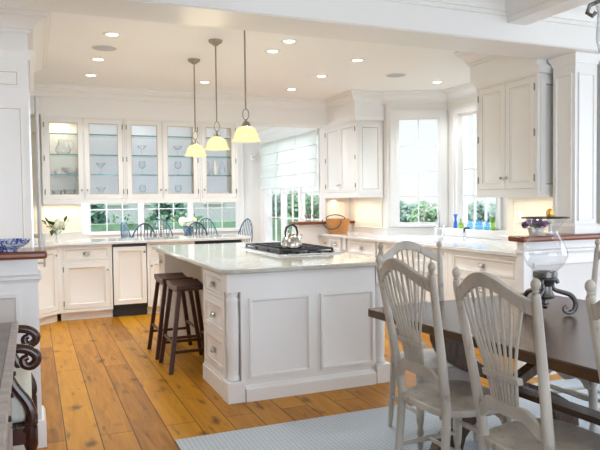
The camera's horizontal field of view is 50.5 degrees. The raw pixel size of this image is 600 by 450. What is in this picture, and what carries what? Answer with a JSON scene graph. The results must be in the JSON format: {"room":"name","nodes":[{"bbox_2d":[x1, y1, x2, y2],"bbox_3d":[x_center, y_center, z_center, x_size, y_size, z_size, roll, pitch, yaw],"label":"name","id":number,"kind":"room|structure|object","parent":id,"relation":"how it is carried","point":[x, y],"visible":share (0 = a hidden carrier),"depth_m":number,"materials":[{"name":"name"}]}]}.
{"room":"kitchen","nodes":[
{"label":"kitchen","id":0,"kind":"room"},
{"bbox_2d":[0,247,46,449],"bbox_3d":[-3.086,0.736,3.029,3.520,1.105,0.370,-2,2,-23],"label":"wall","id":1,"kind":"structure","parent":0,"point":[20,275],"depth_m":3.52,"materials":[{"name":"white paint"}]},
{"bbox_2d":[0,238,30,251],"bbox_3d":[-1.619,0.113,3.512,0.249,0.065,0.249,-2,2,-23],"label":"bowl","id":2,"kind":"object","parent":1,"relation":"on","point":[12,244],"visible":1,"depth_m":3.46,"materials":[{"name":"blue ceramic"}]},
{"bbox_2d":[0,7,51,266],"bbox_3d":[-2.584,-0.180,5.343,0.945,2.748,1.990,-2,2,-23],"label":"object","id":3,"kind":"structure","parent":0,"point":[24,33],"depth_m":4.64,"materials":[{"name":"white paint"}]},
{"bbox_2d":[30,118,80,231],"bbox_3d":[-3.581,-0.258,7.678,1.760,2.750,0.100,-2,2,-23],"label":"wall","id":4,"kind":"structure","parent":0,"point":[52,212],"depth_m":7.82,"materials":[{"name":"white paint"}]},
{"bbox_2d":[34,231,81,240],"bbox_3d":[-3.316,0.146,7.721,1.260,0.106,0.050,-2,2,-23],"label":"backsplash","id":5,"kind":"structure","parent":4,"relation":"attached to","point":[66,235],"depth_m":7.88,"materials":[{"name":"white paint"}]},
{"bbox_2d":[30,51,502,110],"bbox_3d":[-0.363,-1.592,7.473,6.341,0.145,3.075,0,2,18],"label":"crown molding","id":6,"kind":"structure","parent":4,"relation":"attached to","point":[465,90],"depth_m":8.06,"materials":[{"name":"white paint"}]},
{"bbox_2d":[238,127,308,141],"bbox_3d":[-1.811,-1.683,10.537,3.810,0.160,4.080,-2,2,-23],"label":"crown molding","id":7,"kind":"structure","parent":4,"relation":"attached to","point":[275,132],"depth_m":12.50,"materials":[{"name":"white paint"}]},
{"bbox_2d":[81,142,260,241],"bbox_3d":[-2.610,-0.453,12.521,3.810,2.750,0.120,-2,2,-23],"label":"wall","id":8,"kind":"structure","parent":0,"point":[251,169],"depth_m":13.11,"materials":[{"name":"paint"}]},
{"bbox_2d":[82,141,243,234],"bbox_3d":[-2.626,-0.758,12.460,3.150,1.825,0.160,-2,2,-23],"label":"window","id":9,"kind":"structure","parent":8,"relation":"in","point":[239,206],"depth_m":12.58,"materials":[{"name":"white paint"}]},
{"bbox_2d":[34,12,469,133],"bbox_3d":[-1.393,-1.711,8.367,6.400,0.050,8.800,-2,2,-23],"label":"ceiling","id":10,"kind":"structure","parent":0,"point":[150,55],"depth_m":6.35,"materials":[{"name":"white paint"}]},
{"bbox_2d":[90,45,117,50],"bbox_3d":[-1.744,-1.577,5.673,0.240,0.006,0.240,-2,2,-23],"label":"ceiling speaker","id":11,"kind":"object","parent":10,"relation":"attached to","point":[95,47],"visible":1,"depth_m":5.65,"materials":[{"name":"grey"}]},
{"bbox_2d":[30,97,328,127],"bbox_3d":[-1.785,-1.503,8.138,4.590,0.340,0.370,-2,2,-23],"label":"soffit","id":12,"kind":"structure","parent":10,"relation":"attached to","point":[266,117],"depth_m":8.05,"materials":[{"name":"white paint"}]},
{"bbox_2d":[40,114,125,203],"bbox_3d":[-2.644,-0.783,7.768,0.942,1.050,0.370,-2,2,-23],"label":"upper cabinet","id":13,"kind":"object","parent":12,"relation":"attached to","point":[97,146],"visible":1,"depth_m":7.79,"materials":[{"name":"white paint"}]},
{"bbox_2d":[62,167,77,173],"bbox_3d":[-2.765,-0.653,7.726,0.250,0.085,0.250,-2,2,-23],"label":"bowl","id":14,"kind":"object","parent":13,"relation":"on","point":[68,170],"visible":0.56,"depth_m":7.63,"materials":[{"name":"white"}]},
{"bbox_2d":[43,133,116,135],"bbox_3d":[-2.656,-1.093,7.775,0.902,0.012,0.293,-2,2,-23],"label":"glass shelf","id":15,"kind":"object","parent":13,"relation":"attached to","point":[44,134],"depth_m":7.73,"materials":[{"name":"teal"}]},
{"bbox_2d":[50,154,116,155],"bbox_3d":[-2.653,-0.849,7.784,0.902,0.012,0.293,-2,2,-23],"label":"glass shelf","id":16,"kind":"object","parent":13,"relation":"attached to","point":[50,154],"depth_m":7.74,"materials":[{"name":"teal"}]},
{"bbox_2d":[124,118,200,202],"bbox_3d":[-1.778,-0.807,8.132,0.933,1.050,0.370,-2,2,-23],"label":"upper cabinet","id":17,"kind":"object","parent":12,"relation":"attached to","point":[162,150],"visible":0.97,"depth_m":8.18,"materials":[{"name":"white paint"}]},
{"bbox_2d":[131,135,191,137],"bbox_3d":[-1.789,-1.117,8.139,0.893,0.012,0.293,-2,2,-23],"label":"glass shelf","id":18,"kind":"object","parent":17,"relation":"attached to","point":[132,136],"depth_m":8.13,"materials":[{"name":"teal"}]},
{"bbox_2d":[132,155,192,156],"bbox_3d":[-1.786,-0.873,8.148,0.893,0.012,0.293,-2,2,-23],"label":"glass shelf","id":19,"kind":"object","parent":17,"relation":"attached to","point":[132,155],"depth_m":8.11,"materials":[{"name":"teal"}]},
{"bbox_2d":[199,121,238,201],"bbox_3d":[-1.110,-0.826,8.412,0.509,1.050,0.370,-2,2,-23],"label":"upper cabinet","id":20,"kind":"object","parent":12,"relation":"attached to","point":[223,186],"visible":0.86,"depth_m":8.36,"materials":[{"name":"white paint"}]},
{"bbox_2d":[188,58,199,144],"bbox_3d":[-1.024,-1.141,6.197,0.226,0.935,0.226,-2,2,-23],"label":"pendant lamp","id":21,"kind":"object","parent":10,"relation":"hanging from","point":[194,61],"visible":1,"depth_m":6.18,"materials":[{"name":"brown metal"}]},
{"bbox_2d":[208,38,222,137],"bbox_3d":[-0.720,-1.117,5.473,0.226,0.935,0.226,-2,2,-23],"label":"pendant lamp","id":22,"kind":"object","parent":10,"relation":"hanging from","point":[215,42],"visible":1,"depth_m":5.46,"materials":[{"name":"brown metal"}]},
{"bbox_2d":[241,30,250,126],"bbox_3d":[-0.407,-1.093,4.732,0.226,0.935,0.226,-2,2,-23],"label":"pendant lamp","id":23,"kind":"object","parent":10,"relation":"hanging from","point":[245,123],"visible":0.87,"depth_m":4.72,"materials":[{"name":"brown metal"}]},
{"bbox_2d":[328,103,383,121],"bbox_3d":[0.667,-1.570,8.729,0.430,0.310,1.180,-2,2,-23],"label":"soffit","id":24,"kind":"structure","parent":10,"relation":"attached to","point":[355,108],"depth_m":8.23,"materials":[{"name":"white paint"}]},
{"bbox_2d":[470,56,549,83],"bbox_3d":[1.960,-1.469,5.657,0.430,0.310,0.850,-2,2,-23],"label":"soffit","id":25,"kind":"structure","parent":10,"relation":"attached to","point":[504,64],"depth_m":5.58,"materials":[{"name":"white paint"}]},
{"bbox_2d":[259,128,310,241],"bbox_3d":[0.020,-0.440,11.338,0.120,2.750,4.100,-2,2,-23],"label":"wall","id":26,"kind":"structure","parent":0,"point":[261,191],"depth_m":13.11,"materials":[{"name":"paint"}]},
{"bbox_2d":[263,128,320,241],"bbox_3d":[-0.155,-0.612,11.639,0.160,2.055,2.800,-2,2,-23],"label":"window","id":27,"kind":"structure","parent":26,"relation":"in","point":[301,192],"depth_m":12.01,"materials":[{"name":"white paint"}]},
{"bbox_2d":[260,138,277,189],"bbox_3d":[-0.602,-1.179,12.433,0.080,0.960,0.895,-2,2,-23],"label":"roman shade","id":28,"kind":"object","parent":27,"relation":"attached to","point":[268,154],"visible":1,"depth_m":12.40,"materials":[{"name":"white fabric"}]},
{"bbox_2d":[276,133,295,188],"bbox_3d":[-0.247,-1.152,11.590,0.080,0.960,0.895,-2,2,-23],"label":"roman shade","id":29,"kind":"object","parent":27,"relation":"attached to","point":[285,150],"visible":1,"depth_m":11.56,"materials":[{"name":"white fabric"}]},
{"bbox_2d":[294,128,318,187],"bbox_3d":[0.108,-1.124,10.747,0.080,0.960,0.895,-2,2,-23],"label":"roman shade","id":30,"kind":"object","parent":27,"relation":"attached to","point":[305,146],"visible":0.98,"depth_m":10.71,"materials":[{"name":"white fabric"}]},
{"bbox_2d":[37,313,562,449],"bbox_3d":[-0.812,1.217,4.854,10.200,0.050,15.900,-2,2,-23],"label":"floor","id":31,"kind":"structure","parent":0,"point":[102,388],"depth_m":4.48,"materials":[{"name":"brown wood"}]},
{"bbox_2d":[0,321,18,449],"bbox_3d":[-1.054,0.874,1.704,0.541,0.880,1.857,-2,2,-23],"label":"sideboard","id":32,"kind":"object","parent":31,"relation":"on","point":[8,330],"visible":1,"depth_m":1.99,"materials":[{"name":"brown wood"}]},
{"bbox_2d":[11,325,41,449],"bbox_3d":[-1.480,0.739,2.815,0.630,1.078,0.520,-2,2,-23],"label":"armchair","id":33,"kind":"object","parent":31,"relation":"on","point":[24,386],"visible":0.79,"depth_m":2.69,"materials":[{"name":"brown wood"}]},
{"bbox_2d":[12,368,31,422],"bbox_3d":[-1.442,0.772,2.832,0.455,0.143,0.450,-2,2,-23],"label":"cushion","id":34,"kind":"object","parent":33,"relation":"on","point":[23,377],"depth_m":2.71,"materials":[{"name":"fabric"}]},
{"bbox_2d":[38,246,60,325],"bbox_3d":[-3.019,0.693,7.108,0.350,0.879,0.636,0,2,22],"label":"base cabinet","id":35,"kind":"object","parent":31,"relation":"on","point":[49,286],"visible":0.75,"depth_m":7.21,"materials":[{"name":"white paint"}]},
{"bbox_2d":[60,244,112,320],"bbox_3d":[-2.605,0.665,7.713,0.578,0.879,0.610,-2,2,-23],"label":"base cabinet","id":36,"kind":"object","parent":31,"relation":"on","point":[85,270],"visible":1,"depth_m":7.47,"materials":[{"name":"white paint"}]},
{"bbox_2d":[120,221,130,237],"bbox_3d":[-2.661,0.469,10.390,0.489,1.075,0.451,-2,3,-38],"label":"chair","id":37,"kind":"object","parent":31,"relation":"on","point":[121,224],"visible":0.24,"depth_m":10.24,"materials":[{"name":"blue wood"}]},
{"bbox_2d":[112,243,147,316],"bbox_3d":[-2.142,0.653,7.892,0.400,0.878,0.598,-2,2,-23],"label":"trash compactor","id":38,"kind":"object","parent":31,"relation":"on","point":[129,261],"visible":0.99,"depth_m":7.66,"materials":[{"name":"white wood"}]},
{"bbox_2d":[113,307,146,316],"bbox_3d":[-2.153,1.041,7.944,0.400,0.100,0.516,-2,2,-23],"label":"grille","id":39,"kind":"object","parent":38,"relation":"attached to","point":[117,311],"depth_m":7.70,"materials":[{"name":"black metal"}]},
{"bbox_2d":[131,223,155,237],"bbox_3d":[-2.384,0.498,9.540,0.451,1.075,0.489,-2,2,-29],"label":"chair","id":40,"kind":"object","parent":31,"relation":"on","point":[144,224],"visible":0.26,"depth_m":9.33,"materials":[{"name":"blue wood"}]},
{"bbox_2d":[151,219,172,236],"bbox_3d":[-2.431,0.427,11.433,0.451,1.075,0.489,-2,2,-29],"label":"chair","id":41,"kind":"object","parent":31,"relation":"on","point":[170,230],"visible":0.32,"depth_m":11.62,"materials":[{"name":"blue wood"}]},
{"bbox_2d":[146,241,193,313],"bbox_3d":[-1.689,0.640,8.097,0.585,0.879,0.610,-2,2,-23],"label":"sink cabinet","id":42,"kind":"object","parent":31,"relation":"on","point":[152,255],"visible":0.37,"depth_m":7.76,"materials":[{"name":"white paint"}]},
{"bbox_2d":[34,234,250,247],"bbox_3d":[-2.117,0.214,7.404,3.380,0.035,1.670,-2,2,-23],"label":"countertop","id":43,"kind":"structure","parent":42,"relation":"on","point":[105,241],"depth_m":7.79,"materials":[{"name":"grey stone"}]},
{"bbox_2d":[42,216,69,241],"bbox_3d":[-2.887,0.043,7.494,0.348,0.318,0.259,-2,2,-23],"label":"flower vase","id":44,"kind":"object","parent":43,"relation":"on","point":[56,224],"visible":1,"depth_m":7.51,"materials":[{"name":"white ceramic"}]},
{"bbox_2d":[152,218,169,237],"bbox_3d":[-1.771,0.037,8.161,0.198,0.252,0.190,1,2,29],"label":"bar faucet","id":45,"kind":"object","parent":43,"relation":"on","point":[160,223],"visible":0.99,"depth_m":8.15,"materials":[{"name":"grey metal"}]},
{"bbox_2d":[147,272,202,359],"bbox_3d":[-1.150,0.809,5.800,0.424,0.702,0.458,-2,2,-23],"label":"bar stool","id":46,"kind":"object","parent":31,"relation":"on","point":[161,278],"visible":0.87,"depth_m":5.69,"materials":[{"name":"brown wood"}]},
{"bbox_2d":[159,278,203,374],"bbox_3d":[-0.932,0.825,5.307,0.424,0.702,0.458,-2,2,-23],"label":"bar stool","id":47,"kind":"object","parent":31,"relation":"on","point":[179,285],"visible":0.77,"depth_m":5.37,"materials":[{"name":"brown wood"}]},
{"bbox_2d":[184,222,207,235],"bbox_3d":[-1.635,0.477,9.854,0.451,1.075,0.489,-1,2,-19],"label":"chair","id":48,"kind":"object","parent":31,"relation":"on","point":[193,223],"visible":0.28,"depth_m":9.63,"materials":[{"name":"blue wood"}]},
{"bbox_2d":[195,218,217,235],"bbox_3d":[-1.703,0.406,11.739,0.451,1.075,0.489,-1,2,-15],"label":"chair","id":49,"kind":"object","parent":31,"relation":"on","point":[203,218],"visible":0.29,"depth_m":11.92,"materials":[{"name":"blue wood"}]},
{"bbox_2d":[194,240,240,243],"bbox_3d":[-1.129,0.626,8.319,0.600,0.876,0.594,-2,2,-23],"label":"dishwasher","id":50,"kind":"object","parent":31,"relation":"on","point":[217,241],"visible":0.09,"depth_m":8.06,"materials":[{"name":"black plastic"}]},
{"bbox_2d":[238,218,252,241],"bbox_3d":[-1.085,0.424,11.080,0.489,1.075,0.451,-3,3,-43],"label":"chair","id":51,"kind":"object","parent":31,"relation":"on","point":[247,219],"visible":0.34,"depth_m":11.16,"materials":[{"name":"blue wood"}]},
{"bbox_2d":[159,252,389,404],"bbox_3d":[-0.404,0.715,5.694,1.282,0.879,2.580,-2,2,-23],"label":"kitchen island","id":52,"kind":"object","parent":31,"relation":"on","point":[272,335],"visible":0.73,"depth_m":4.53,"materials":[{"name":"white paint"}]},
{"bbox_2d":[152,241,376,274],"bbox_3d":[-0.411,0.258,5.684,1.350,0.035,2.665,-2,2,-23],"label":"island countertop","id":53,"kind":"structure","parent":52,"relation":"on","point":[220,258],"depth_m":4.90,"materials":[{"name":"stone"}]},
{"bbox_2d":[240,242,340,255],"bbox_3d":[-0.118,0.209,5.781,0.570,0.050,1.060,-2,2,-23],"label":"cooktop","id":54,"kind":"object","parent":53,"relation":"in","point":[271,248],"visible":0.81,"depth_m":5.48,"materials":[{"name":"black metal"}]},
{"bbox_2d":[281,224,302,248],"bbox_3d":[-0.069,0.093,5.411,0.194,0.208,0.184,-1,2,-1],"label":"kettle","id":55,"kind":"object","parent":54,"relation":"on","point":[290,241],"visible":1,"depth_m":5.36,"materials":[{"name":"silver metal"}]},
{"bbox_2d":[320,236,344,252],"bbox_3d":[0.641,0.588,8.718,0.557,0.879,0.630,-2,2,-23],"label":"base cabinet","id":56,"kind":"object","parent":31,"relation":"on","point":[336,243],"visible":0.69,"depth_m":8.53,"materials":[{"name":"white paint"}]},
{"bbox_2d":[348,239,377,256],"bbox_3d":[0.979,0.615,7.912,0.560,0.879,0.700,-2,2,-23],"label":"base cabinet","id":57,"kind":"object","parent":31,"relation":"on","point":[359,247],"visible":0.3,"depth_m":7.76,"materials":[{"name":"white paint"}]},
{"bbox_2d":[175,378,599,449],"bbox_3d":[1.825,1.257,2.221,3.580,0.005,4.600,-2,2,-23],"label":"area rug","id":58,"kind":"object","parent":31,"relation":"on","point":[369,429],"visible":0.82,"depth_m":3.73,"materials":[{"name":"grey fabric"}]},
{"bbox_2d":[378,241,479,449],"bbox_3d":[0.745,0.658,3.702,0.467,1.102,0.572,-1,2,-18],"label":"dining chair","id":59,"kind":"object","parent":58,"relation":"on","point":[430,356],"visible":0.46,"depth_m":3.79,"materials":[{"name":"grey paint"}]},
{"bbox_2d":[375,255,512,449],"bbox_3d":[0.659,0.689,2.915,0.572,1.102,0.466,-2,2,-26],"label":"dining chair","id":60,"kind":"object","parent":58,"relation":"on","point":[443,397],"visible":0.91,"depth_m":2.83,"materials":[{"name":"grey paint"}]},
{"bbox_2d":[368,293,599,449],"bbox_3d":[1.493,0.850,2.752,1.260,0.733,2.460,-2,2,-26],"label":"dining table","id":61,"kind":"object","parent":58,"relation":"on","point":[568,338],"visible":0.5,"depth_m":3.10,"materials":[{"name":"brown wood"}]},
{"bbox_2d":[521,216,577,314],"bbox_3d":[1.236,0.211,3.268,0.279,0.503,0.284,-3,3,-43],"label":"hurricane lantern","id":62,"kind":"object","parent":61,"relation":"on","point":[548,278],"visible":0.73,"depth_m":3.25,"materials":[{"name":"grey metal"}]},
{"bbox_2d":[452,267,599,449],"bbox_3d":[0.882,0.707,2.347,0.572,1.102,0.467,-2,2,-25],"label":"dining chair","id":63,"kind":"object","parent":58,"relation":"on","point":[528,432],"visible":1,"depth_m":2.27,"materials":[{"name":"grey paint"}]},
{"bbox_2d":[548,239,599,432],"bbox_3d":[1.733,0.646,3.702,0.572,1.102,0.466,-2,2,-23],"label":"dining chair","id":64,"kind":"object","parent":58,"relation":"on","point":[592,398],"visible":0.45,"depth_m":3.63,"materials":[{"name":"grey paint"}]},
{"bbox_2d":[584,279,599,381],"bbox_3d":[1.198,0.720,1.921,0.572,1.102,0.466,-2,2,-23],"label":"dining chair","id":65,"kind":"object","parent":58,"relation":"on","point":[593,307],"visible":1,"depth_m":2.00,"materials":[{"name":"grey paint"}]},
{"bbox_2d":[383,243,447,302],"bbox_3d":[1.429,0.650,6.843,0.560,0.879,1.220,-2,2,-23],"label":"base cabinet","id":66,"kind":"object","parent":31,"relation":"on","point":[386,246],"visible":0.2,"depth_m":6.61,"materials":[{"name":"white paint"}]},
{"bbox_2d":[448,250,516,299],"bbox_3d":[1.868,0.684,5.805,0.557,0.879,1.025,-2,2,-23],"label":"base cabinet","id":67,"kind":"object","parent":31,"relation":"on","point":[504,268],"visible":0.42,"depth_m":5.70,"materials":[{"name":"white paint"}]},
{"bbox_2d":[318,232,516,256],"bbox_3d":[1.601,0.174,7.272,1.255,0.035,4.025,-2,2,-23],"label":"countertop","id":68,"kind":"structure","parent":67,"relation":"on","point":[475,245],"depth_m":6.74,"materials":[{"name":"grey stone"}]},
{"bbox_2d":[322,214,349,233],"bbox_3d":[0.515,-0.017,8.724,0.350,0.262,0.263,1,3,43],"label":"basket","id":69,"kind":"object","parent":68,"relation":"on","point":[334,225],"visible":1,"depth_m":8.62,"materials":[{"name":"brown wicker"}]},
{"bbox_2d":[398,237,435,240],"bbox_3d":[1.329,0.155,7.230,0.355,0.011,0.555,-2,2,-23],"label":"sink","id":70,"kind":"object","parent":68,"relation":"in","point":[402,238],"visible":1,"depth_m":7.28,"materials":[{"name":"white ceramic"}]},
{"bbox_2d":[351,226,516,245],"bbox_3d":[1.870,0.107,7.345,0.730,0.086,4.115,-2,2,-23],"label":"ledge","id":71,"kind":"object","parent":68,"relation":"on","point":[375,230],"visible":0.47,"depth_m":8.22,"materials":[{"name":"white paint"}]},
{"bbox_2d":[423,205,445,238],"bbox_3d":[1.571,-0.038,7.303,0.258,0.387,0.254,0,2,27],"label":"kitchen faucet","id":72,"kind":"object","parent":68,"relation":"on","point":[429,206],"visible":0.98,"depth_m":7.27,"materials":[{"name":"silver metal"}]},
{"bbox_3d":[-1.888,0.602,10.731,1.700,0.760,1.054,-2,2,-23],"label":"table","id":73,"kind":"object","parent":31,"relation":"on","visible":0},
{"bbox_2d":[165,215,213,235],"bbox_3d":[-1.850,0.033,10.597,0.817,0.383,0.612,-2,2,-23],"label":"flower vase","id":74,"kind":"object","parent":73,"relation":"on","point":[186,222],"visible":0.94,"depth_m":10.61,"materials":[{"name":"blue ceramic"}]},
{"bbox_2d":[0,0,599,59],"bbox_3d":[-0.368,-1.463,4.006,9.500,0.360,0.385,-2,2,-23],"label":"beam","id":75,"kind":"structure","parent":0,"point":[371,21],"depth_m":4.21,"materials":[{"name":"white paint"}]},
{"bbox_2d":[289,220,354,244],"bbox_3d":[0.322,0.481,9.053,0.900,1.075,0.300,-2,2,-23],"label":"wall","id":76,"kind":"structure","parent":0,"point":[310,230],"depth_m":8.87,"materials":[{"name":"white paint"}]},
{"bbox_2d":[320,127,349,220],"bbox_3d":[0.565,-0.368,9.258,0.510,2.750,0.170,-2,2,-23],"label":"wall","id":77,"kind":"structure","parent":0,"point":[323,201],"depth_m":9.15,"materials":[{"name":"paint"}]},
{"bbox_2d":[327,198,348,218],"bbox_3d":[0.542,-0.231,9.153,0.340,0.315,0.012,-2,2,-23],"label":"backsplash","id":78,"kind":"structure","parent":77,"relation":"attached to","point":[339,206],"depth_m":9.15,"materials":[{"name":"white paint"}]},
{"bbox_2d":[350,104,387,227],"bbox_3d":[0.984,-0.354,8.764,0.120,2.750,1.065,-2,2,-23],"label":"wall","id":79,"kind":"structure","parent":0,"point":[385,198],"depth_m":8.30,"materials":[{"name":"paint"}]},
{"bbox_2d":[324,115,384,197],"bbox_3d":[0.712,-0.897,8.653,0.429,1.050,1.006,-2,2,-23],"label":"upper cabinet","id":80,"kind":"object","parent":79,"relation":"attached to","point":[353,144],"visible":1,"depth_m":8.29,"materials":[{"name":"white paint"}]},
{"bbox_2d":[354,197,382,227],"bbox_3d":[0.929,-0.177,8.733,0.012,0.400,0.780,-2,2,-23],"label":"backsplash","id":81,"kind":"structure","parent":79,"relation":"attached to","point":[365,209],"depth_m":8.72,"materials":[{"name":"white paint"}]},
{"bbox_2d":[387,102,447,227],"bbox_3d":[1.524,-0.342,8.276,0.769,2.750,0.120,0,2,5],"label":"wall","id":82,"kind":"structure","parent":0,"point":[434,105],"depth_m":8.20,"materials":[{"name":"paint"}]},
{"bbox_2d":[390,110,447,226],"bbox_3d":[1.531,-0.723,8.220,0.720,1.495,0.160,0,2,5],"label":"window","id":83,"kind":"structure","parent":82,"relation":"in","point":[440,115],"depth_m":8.19,"materials":[{"name":"white paint"}]},
{"bbox_2d":[448,95,506,229],"bbox_3d":[2.324,-0.316,7.335,0.120,2.750,1.890,-2,2,-23],"label":"wall","id":84,"kind":"structure","parent":0,"point":[472,99],"depth_m":8.07,"materials":[{"name":"paint"}]},
{"bbox_2d":[445,228,506,239],"bbox_3d":[2.189,0.105,7.232,0.230,0.090,1.620,-2,2,-23],"label":"sill","id":85,"kind":"structure","parent":84,"relation":"attached to","point":[473,233],"depth_m":7.32,"materials":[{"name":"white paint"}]},
{"bbox_2d":[453,103,501,228],"bbox_3d":[2.146,-0.708,7.627,0.160,1.495,0.870,-2,2,-23],"label":"window","id":86,"kind":"structure","parent":84,"relation":"in","point":[460,115],"depth_m":7.92,"materials":[{"name":"white paint"}]},
{"bbox_2d":[507,61,599,235],"bbox_3d":[2.296,-0.252,5.648,0.120,2.750,1.200,-2,2,-23],"label":"wall","id":87,"kind":"structure","parent":0,"point":[598,65],"depth_m":5.17,"materials":[{"name":"paint"}]},
{"bbox_2d":[473,64,552,197],"bbox_3d":[1.979,-0.786,5.646,0.429,1.075,0.826,-2,2,-23],"label":"upper cabinet","id":88,"kind":"object","parent":87,"relation":"attached to","point":[514,109],"visible":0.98,"depth_m":5.48,"materials":[{"name":"white paint"}]},
{"bbox_2d":[509,197,552,235],"bbox_3d":[2.171,-0.080,5.785,0.012,0.400,0.780,-2,2,-23],"label":"backsplash","id":89,"kind":"structure","parent":87,"relation":"attached to","point":[531,206],"depth_m":5.93,"materials":[{"name":"white paint"}]},
{"bbox_2d":[516,210,522,222],"bbox_3d":[2.073,-0.078,6.016,0.008,0.120,0.090,-2,2,-23],"label":"wall outlet","id":90,"kind":"object","parent":89,"relation":"attached to","point":[519,213],"visible":0.98,"depth_m":6.01,"materials":[{"name":"white plastic"}]},
{"bbox_2d":[508,233,599,376],"bbox_3d":[2.816,0.587,5.422,2.640,1.078,0.350,-2,2,-23],"label":"wall","id":91,"kind":"structure","parent":0,"point":[571,256],"depth_m":4.93,"materials":[{"name":"white paint"}]},
{"bbox_2d":[522,219,551,235],"bbox_3d":[1.814,0.014,4.889,0.286,0.129,0.256,-2,2,-23],"label":"flower pot","id":92,"kind":"object","parent":91,"relation":"on","point":[537,227],"visible":0.99,"depth_m":4.85,"materials":[{"name":"beige ceramic"}]},
{"bbox_2d":[546,208,553,234],"bbox_3d":[1.959,-0.030,4.981,0.064,0.207,0.064,-2,2,-23],"label":"ornament","id":93,"kind":"object","parent":91,"relation":"on","point":[550,212],"visible":0.85,"depth_m":4.96,"materials":[{"name":"white"}]},
{"bbox_2d":[548,52,599,233],"bbox_3d":[2.228,-0.647,5.159,0.290,1.420,0.290,-2,2,-23],"label":"trim column","id":94,"kind":"structure","parent":91,"relation":"on","point":[574,73],"depth_m":5.06,"materials":[{"name":"white paint"}]},
{"bbox_3d":[0.860,-1.558,0.691,10.200,0.050,7.100,-2,2,-23],"label":"ceiling","id":95,"kind":"structure","parent":0,"visible":0},
{"bbox_2d":[504,0,594,25],"bbox_3d":[2.875,-1.474,1.542,0.350,0.230,6.700,-2,2,-23],"label":"beam","id":96,"kind":"structure","parent":95,"relation":"attached to","point":[519,12],"depth_m":4.38,"materials":[{"name":"white paint"}]},
{"bbox_2d":[585,0,599,27],"bbox_3d":[1.645,-1.142,2.414,0.744,0.930,0.744,-2,2,-23],"label":"chandelier","id":97,"kind":"object","parent":95,"relation":"hanging from","point":[595,2],"visible":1,"depth_m":2.61,"materials":[{"name":"metal"}]},
{"bbox_3d":[-3.456,0.013,-0.966,0.120,2.860,6.900,-2,2,-23],"label":"wall","id":98,"kind":"structure","parent":0,"visible":0},
{"bbox_2d":[383,0,599,27],"bbox_3d":[-0.279,-1.546,3.789,9.500,0.180,0.110,-2,2,-23],"label":"crown molding","id":99,"kind":"structure","parent":98,"relation":"attached to","point":[575,16],"depth_m":4.52,"materials":[{"name":"white paint"}]},
{"label":"outside","id":100,"kind":"structure","parent":0,"visible":0},
{"bbox_3d":[13.640,1.242,70.917,200.000,4.550,160.000,-2,2,-23],"label":"ground","id":101,"kind":"structure","parent":100,"visible":0},
{"bbox_2d":[90,204,109,223],"bbox_3d":[-5.874,-0.456,17.408,1.730,3.365,1.712,-2,2,-23],"label":"evergreen tree","id":102,"kind":"object","parent":101,"relation":"on","point":[95,214],"visible":0.07,"depth_m":17.20,"materials":[{"name":"green plant"}]},
{"bbox_2d":[98,202,235,223],"bbox_3d":[-9.434,-2.940,36.091,12.800,7.000,7.000,-1,2,-20],"label":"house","id":103,"kind":"structure","parent":101,"relation":"on","point":[229,214],"depth_m":34.33,"materials":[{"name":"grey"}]},
{"bbox_2d":[147,203,186,221],"bbox_3d":[-3.927,-0.671,18.918,1.647,3.632,1.700,-2,2,-23],"label":"evergreen tree","id":104,"kind":"object","parent":101,"relation":"on","point":[169,212],"visible":0.11,"depth_m":18.67,"materials":[{"name":"green plant"}]},
{"bbox_2d":[91,211,318,241],"bbox_3d":[-3.197,0.443,16.953,9.420,1.727,1.144,-2,2,-23],"label":"hedge","id":105,"kind":"object","parent":101,"relation":"on","point":[132,226],"visible":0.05,"depth_m":16.68,"materials":[{"name":"green plant"}]},
{"bbox_2d":[272,192,280,219],"bbox_3d":[-2.262,0.208,53.863,2.988,6.303,2.534,-2,2,-23],"label":"leafy tree","id":106,"kind":"object","parent":101,"relation":"on","point":[273,197],"visible":0.2,"depth_m":53.40,"materials":[{"name":"green plant"}]},
{"bbox_2d":[287,191,308,218],"bbox_3d":[-0.476,0.366,50.079,2.621,6.231,2.874,-2,2,-23],"label":"leafy tree","id":107,"kind":"object","parent":101,"relation":"on","point":[289,205],"visible":0.24,"depth_m":49.65,"materials":[{"name":"green plant"}]},
{"bbox_2d":[305,195,318,218],"bbox_3d":[1.125,0.359,54.029,2.565,5.909,2.797,0,2,18],"label":"leafy tree","id":108,"kind":"object","parent":101,"relation":"on","point":[308,198],"visible":0.15,"depth_m":53.61,"materials":[{"name":"green plant"}]},
{"bbox_2d":[400,209,409,221],"bbox_3d":[8.441,0.882,53.400,2.814,4.738,3.035,-2,2,-23],"label":"leafy tree","id":109,"kind":"object","parent":101,"relation":"on","point":[403,216],"visible":0.14,"depth_m":52.42,"materials":[{"name":"green plant"}]},
{"bbox_2d":[401,202,415,214],"bbox_3d":[10.093,0.370,61.136,2.984,5.135,2.526,-1,2,2],"label":"leafy tree","id":110,"kind":"object","parent":101,"relation":"on","point":[405,206],"visible":0.15,"depth_m":60.33,"materials":[{"name":"green plant"}]},
{"bbox_2d":[407,203,435,221],"bbox_3d":[9.242,0.812,49.101,2.367,5.183,2.816,1,3,38],"label":"leafy tree","id":111,"kind":"object","parent":101,"relation":"on","point":[429,217],"visible":0.32,"depth_m":48.50,"materials":[{"name":"green plant"}]},
{"bbox_2d":[468,200,491,222],"bbox_3d":[14.645,0.603,52.041,2.521,5.248,2.989,-1,2,-3],"label":"leafy tree","id":112,"kind":"object","parent":101,"relation":"on","point":[480,216],"visible":0.2,"depth_m":51.43,"materials":[{"name":"green plant"}]},
{"bbox_2d":[488,201,495,222],"bbox_3d":[15.399,0.653,47.542,2.626,5.470,2.795,-2,2,-23],"label":"leafy tree","id":113,"kind":"object","parent":101,"relation":"on","point":[493,214],"visible":0.07,"depth_m":47.57,"materials":[{"name":"green plant"}]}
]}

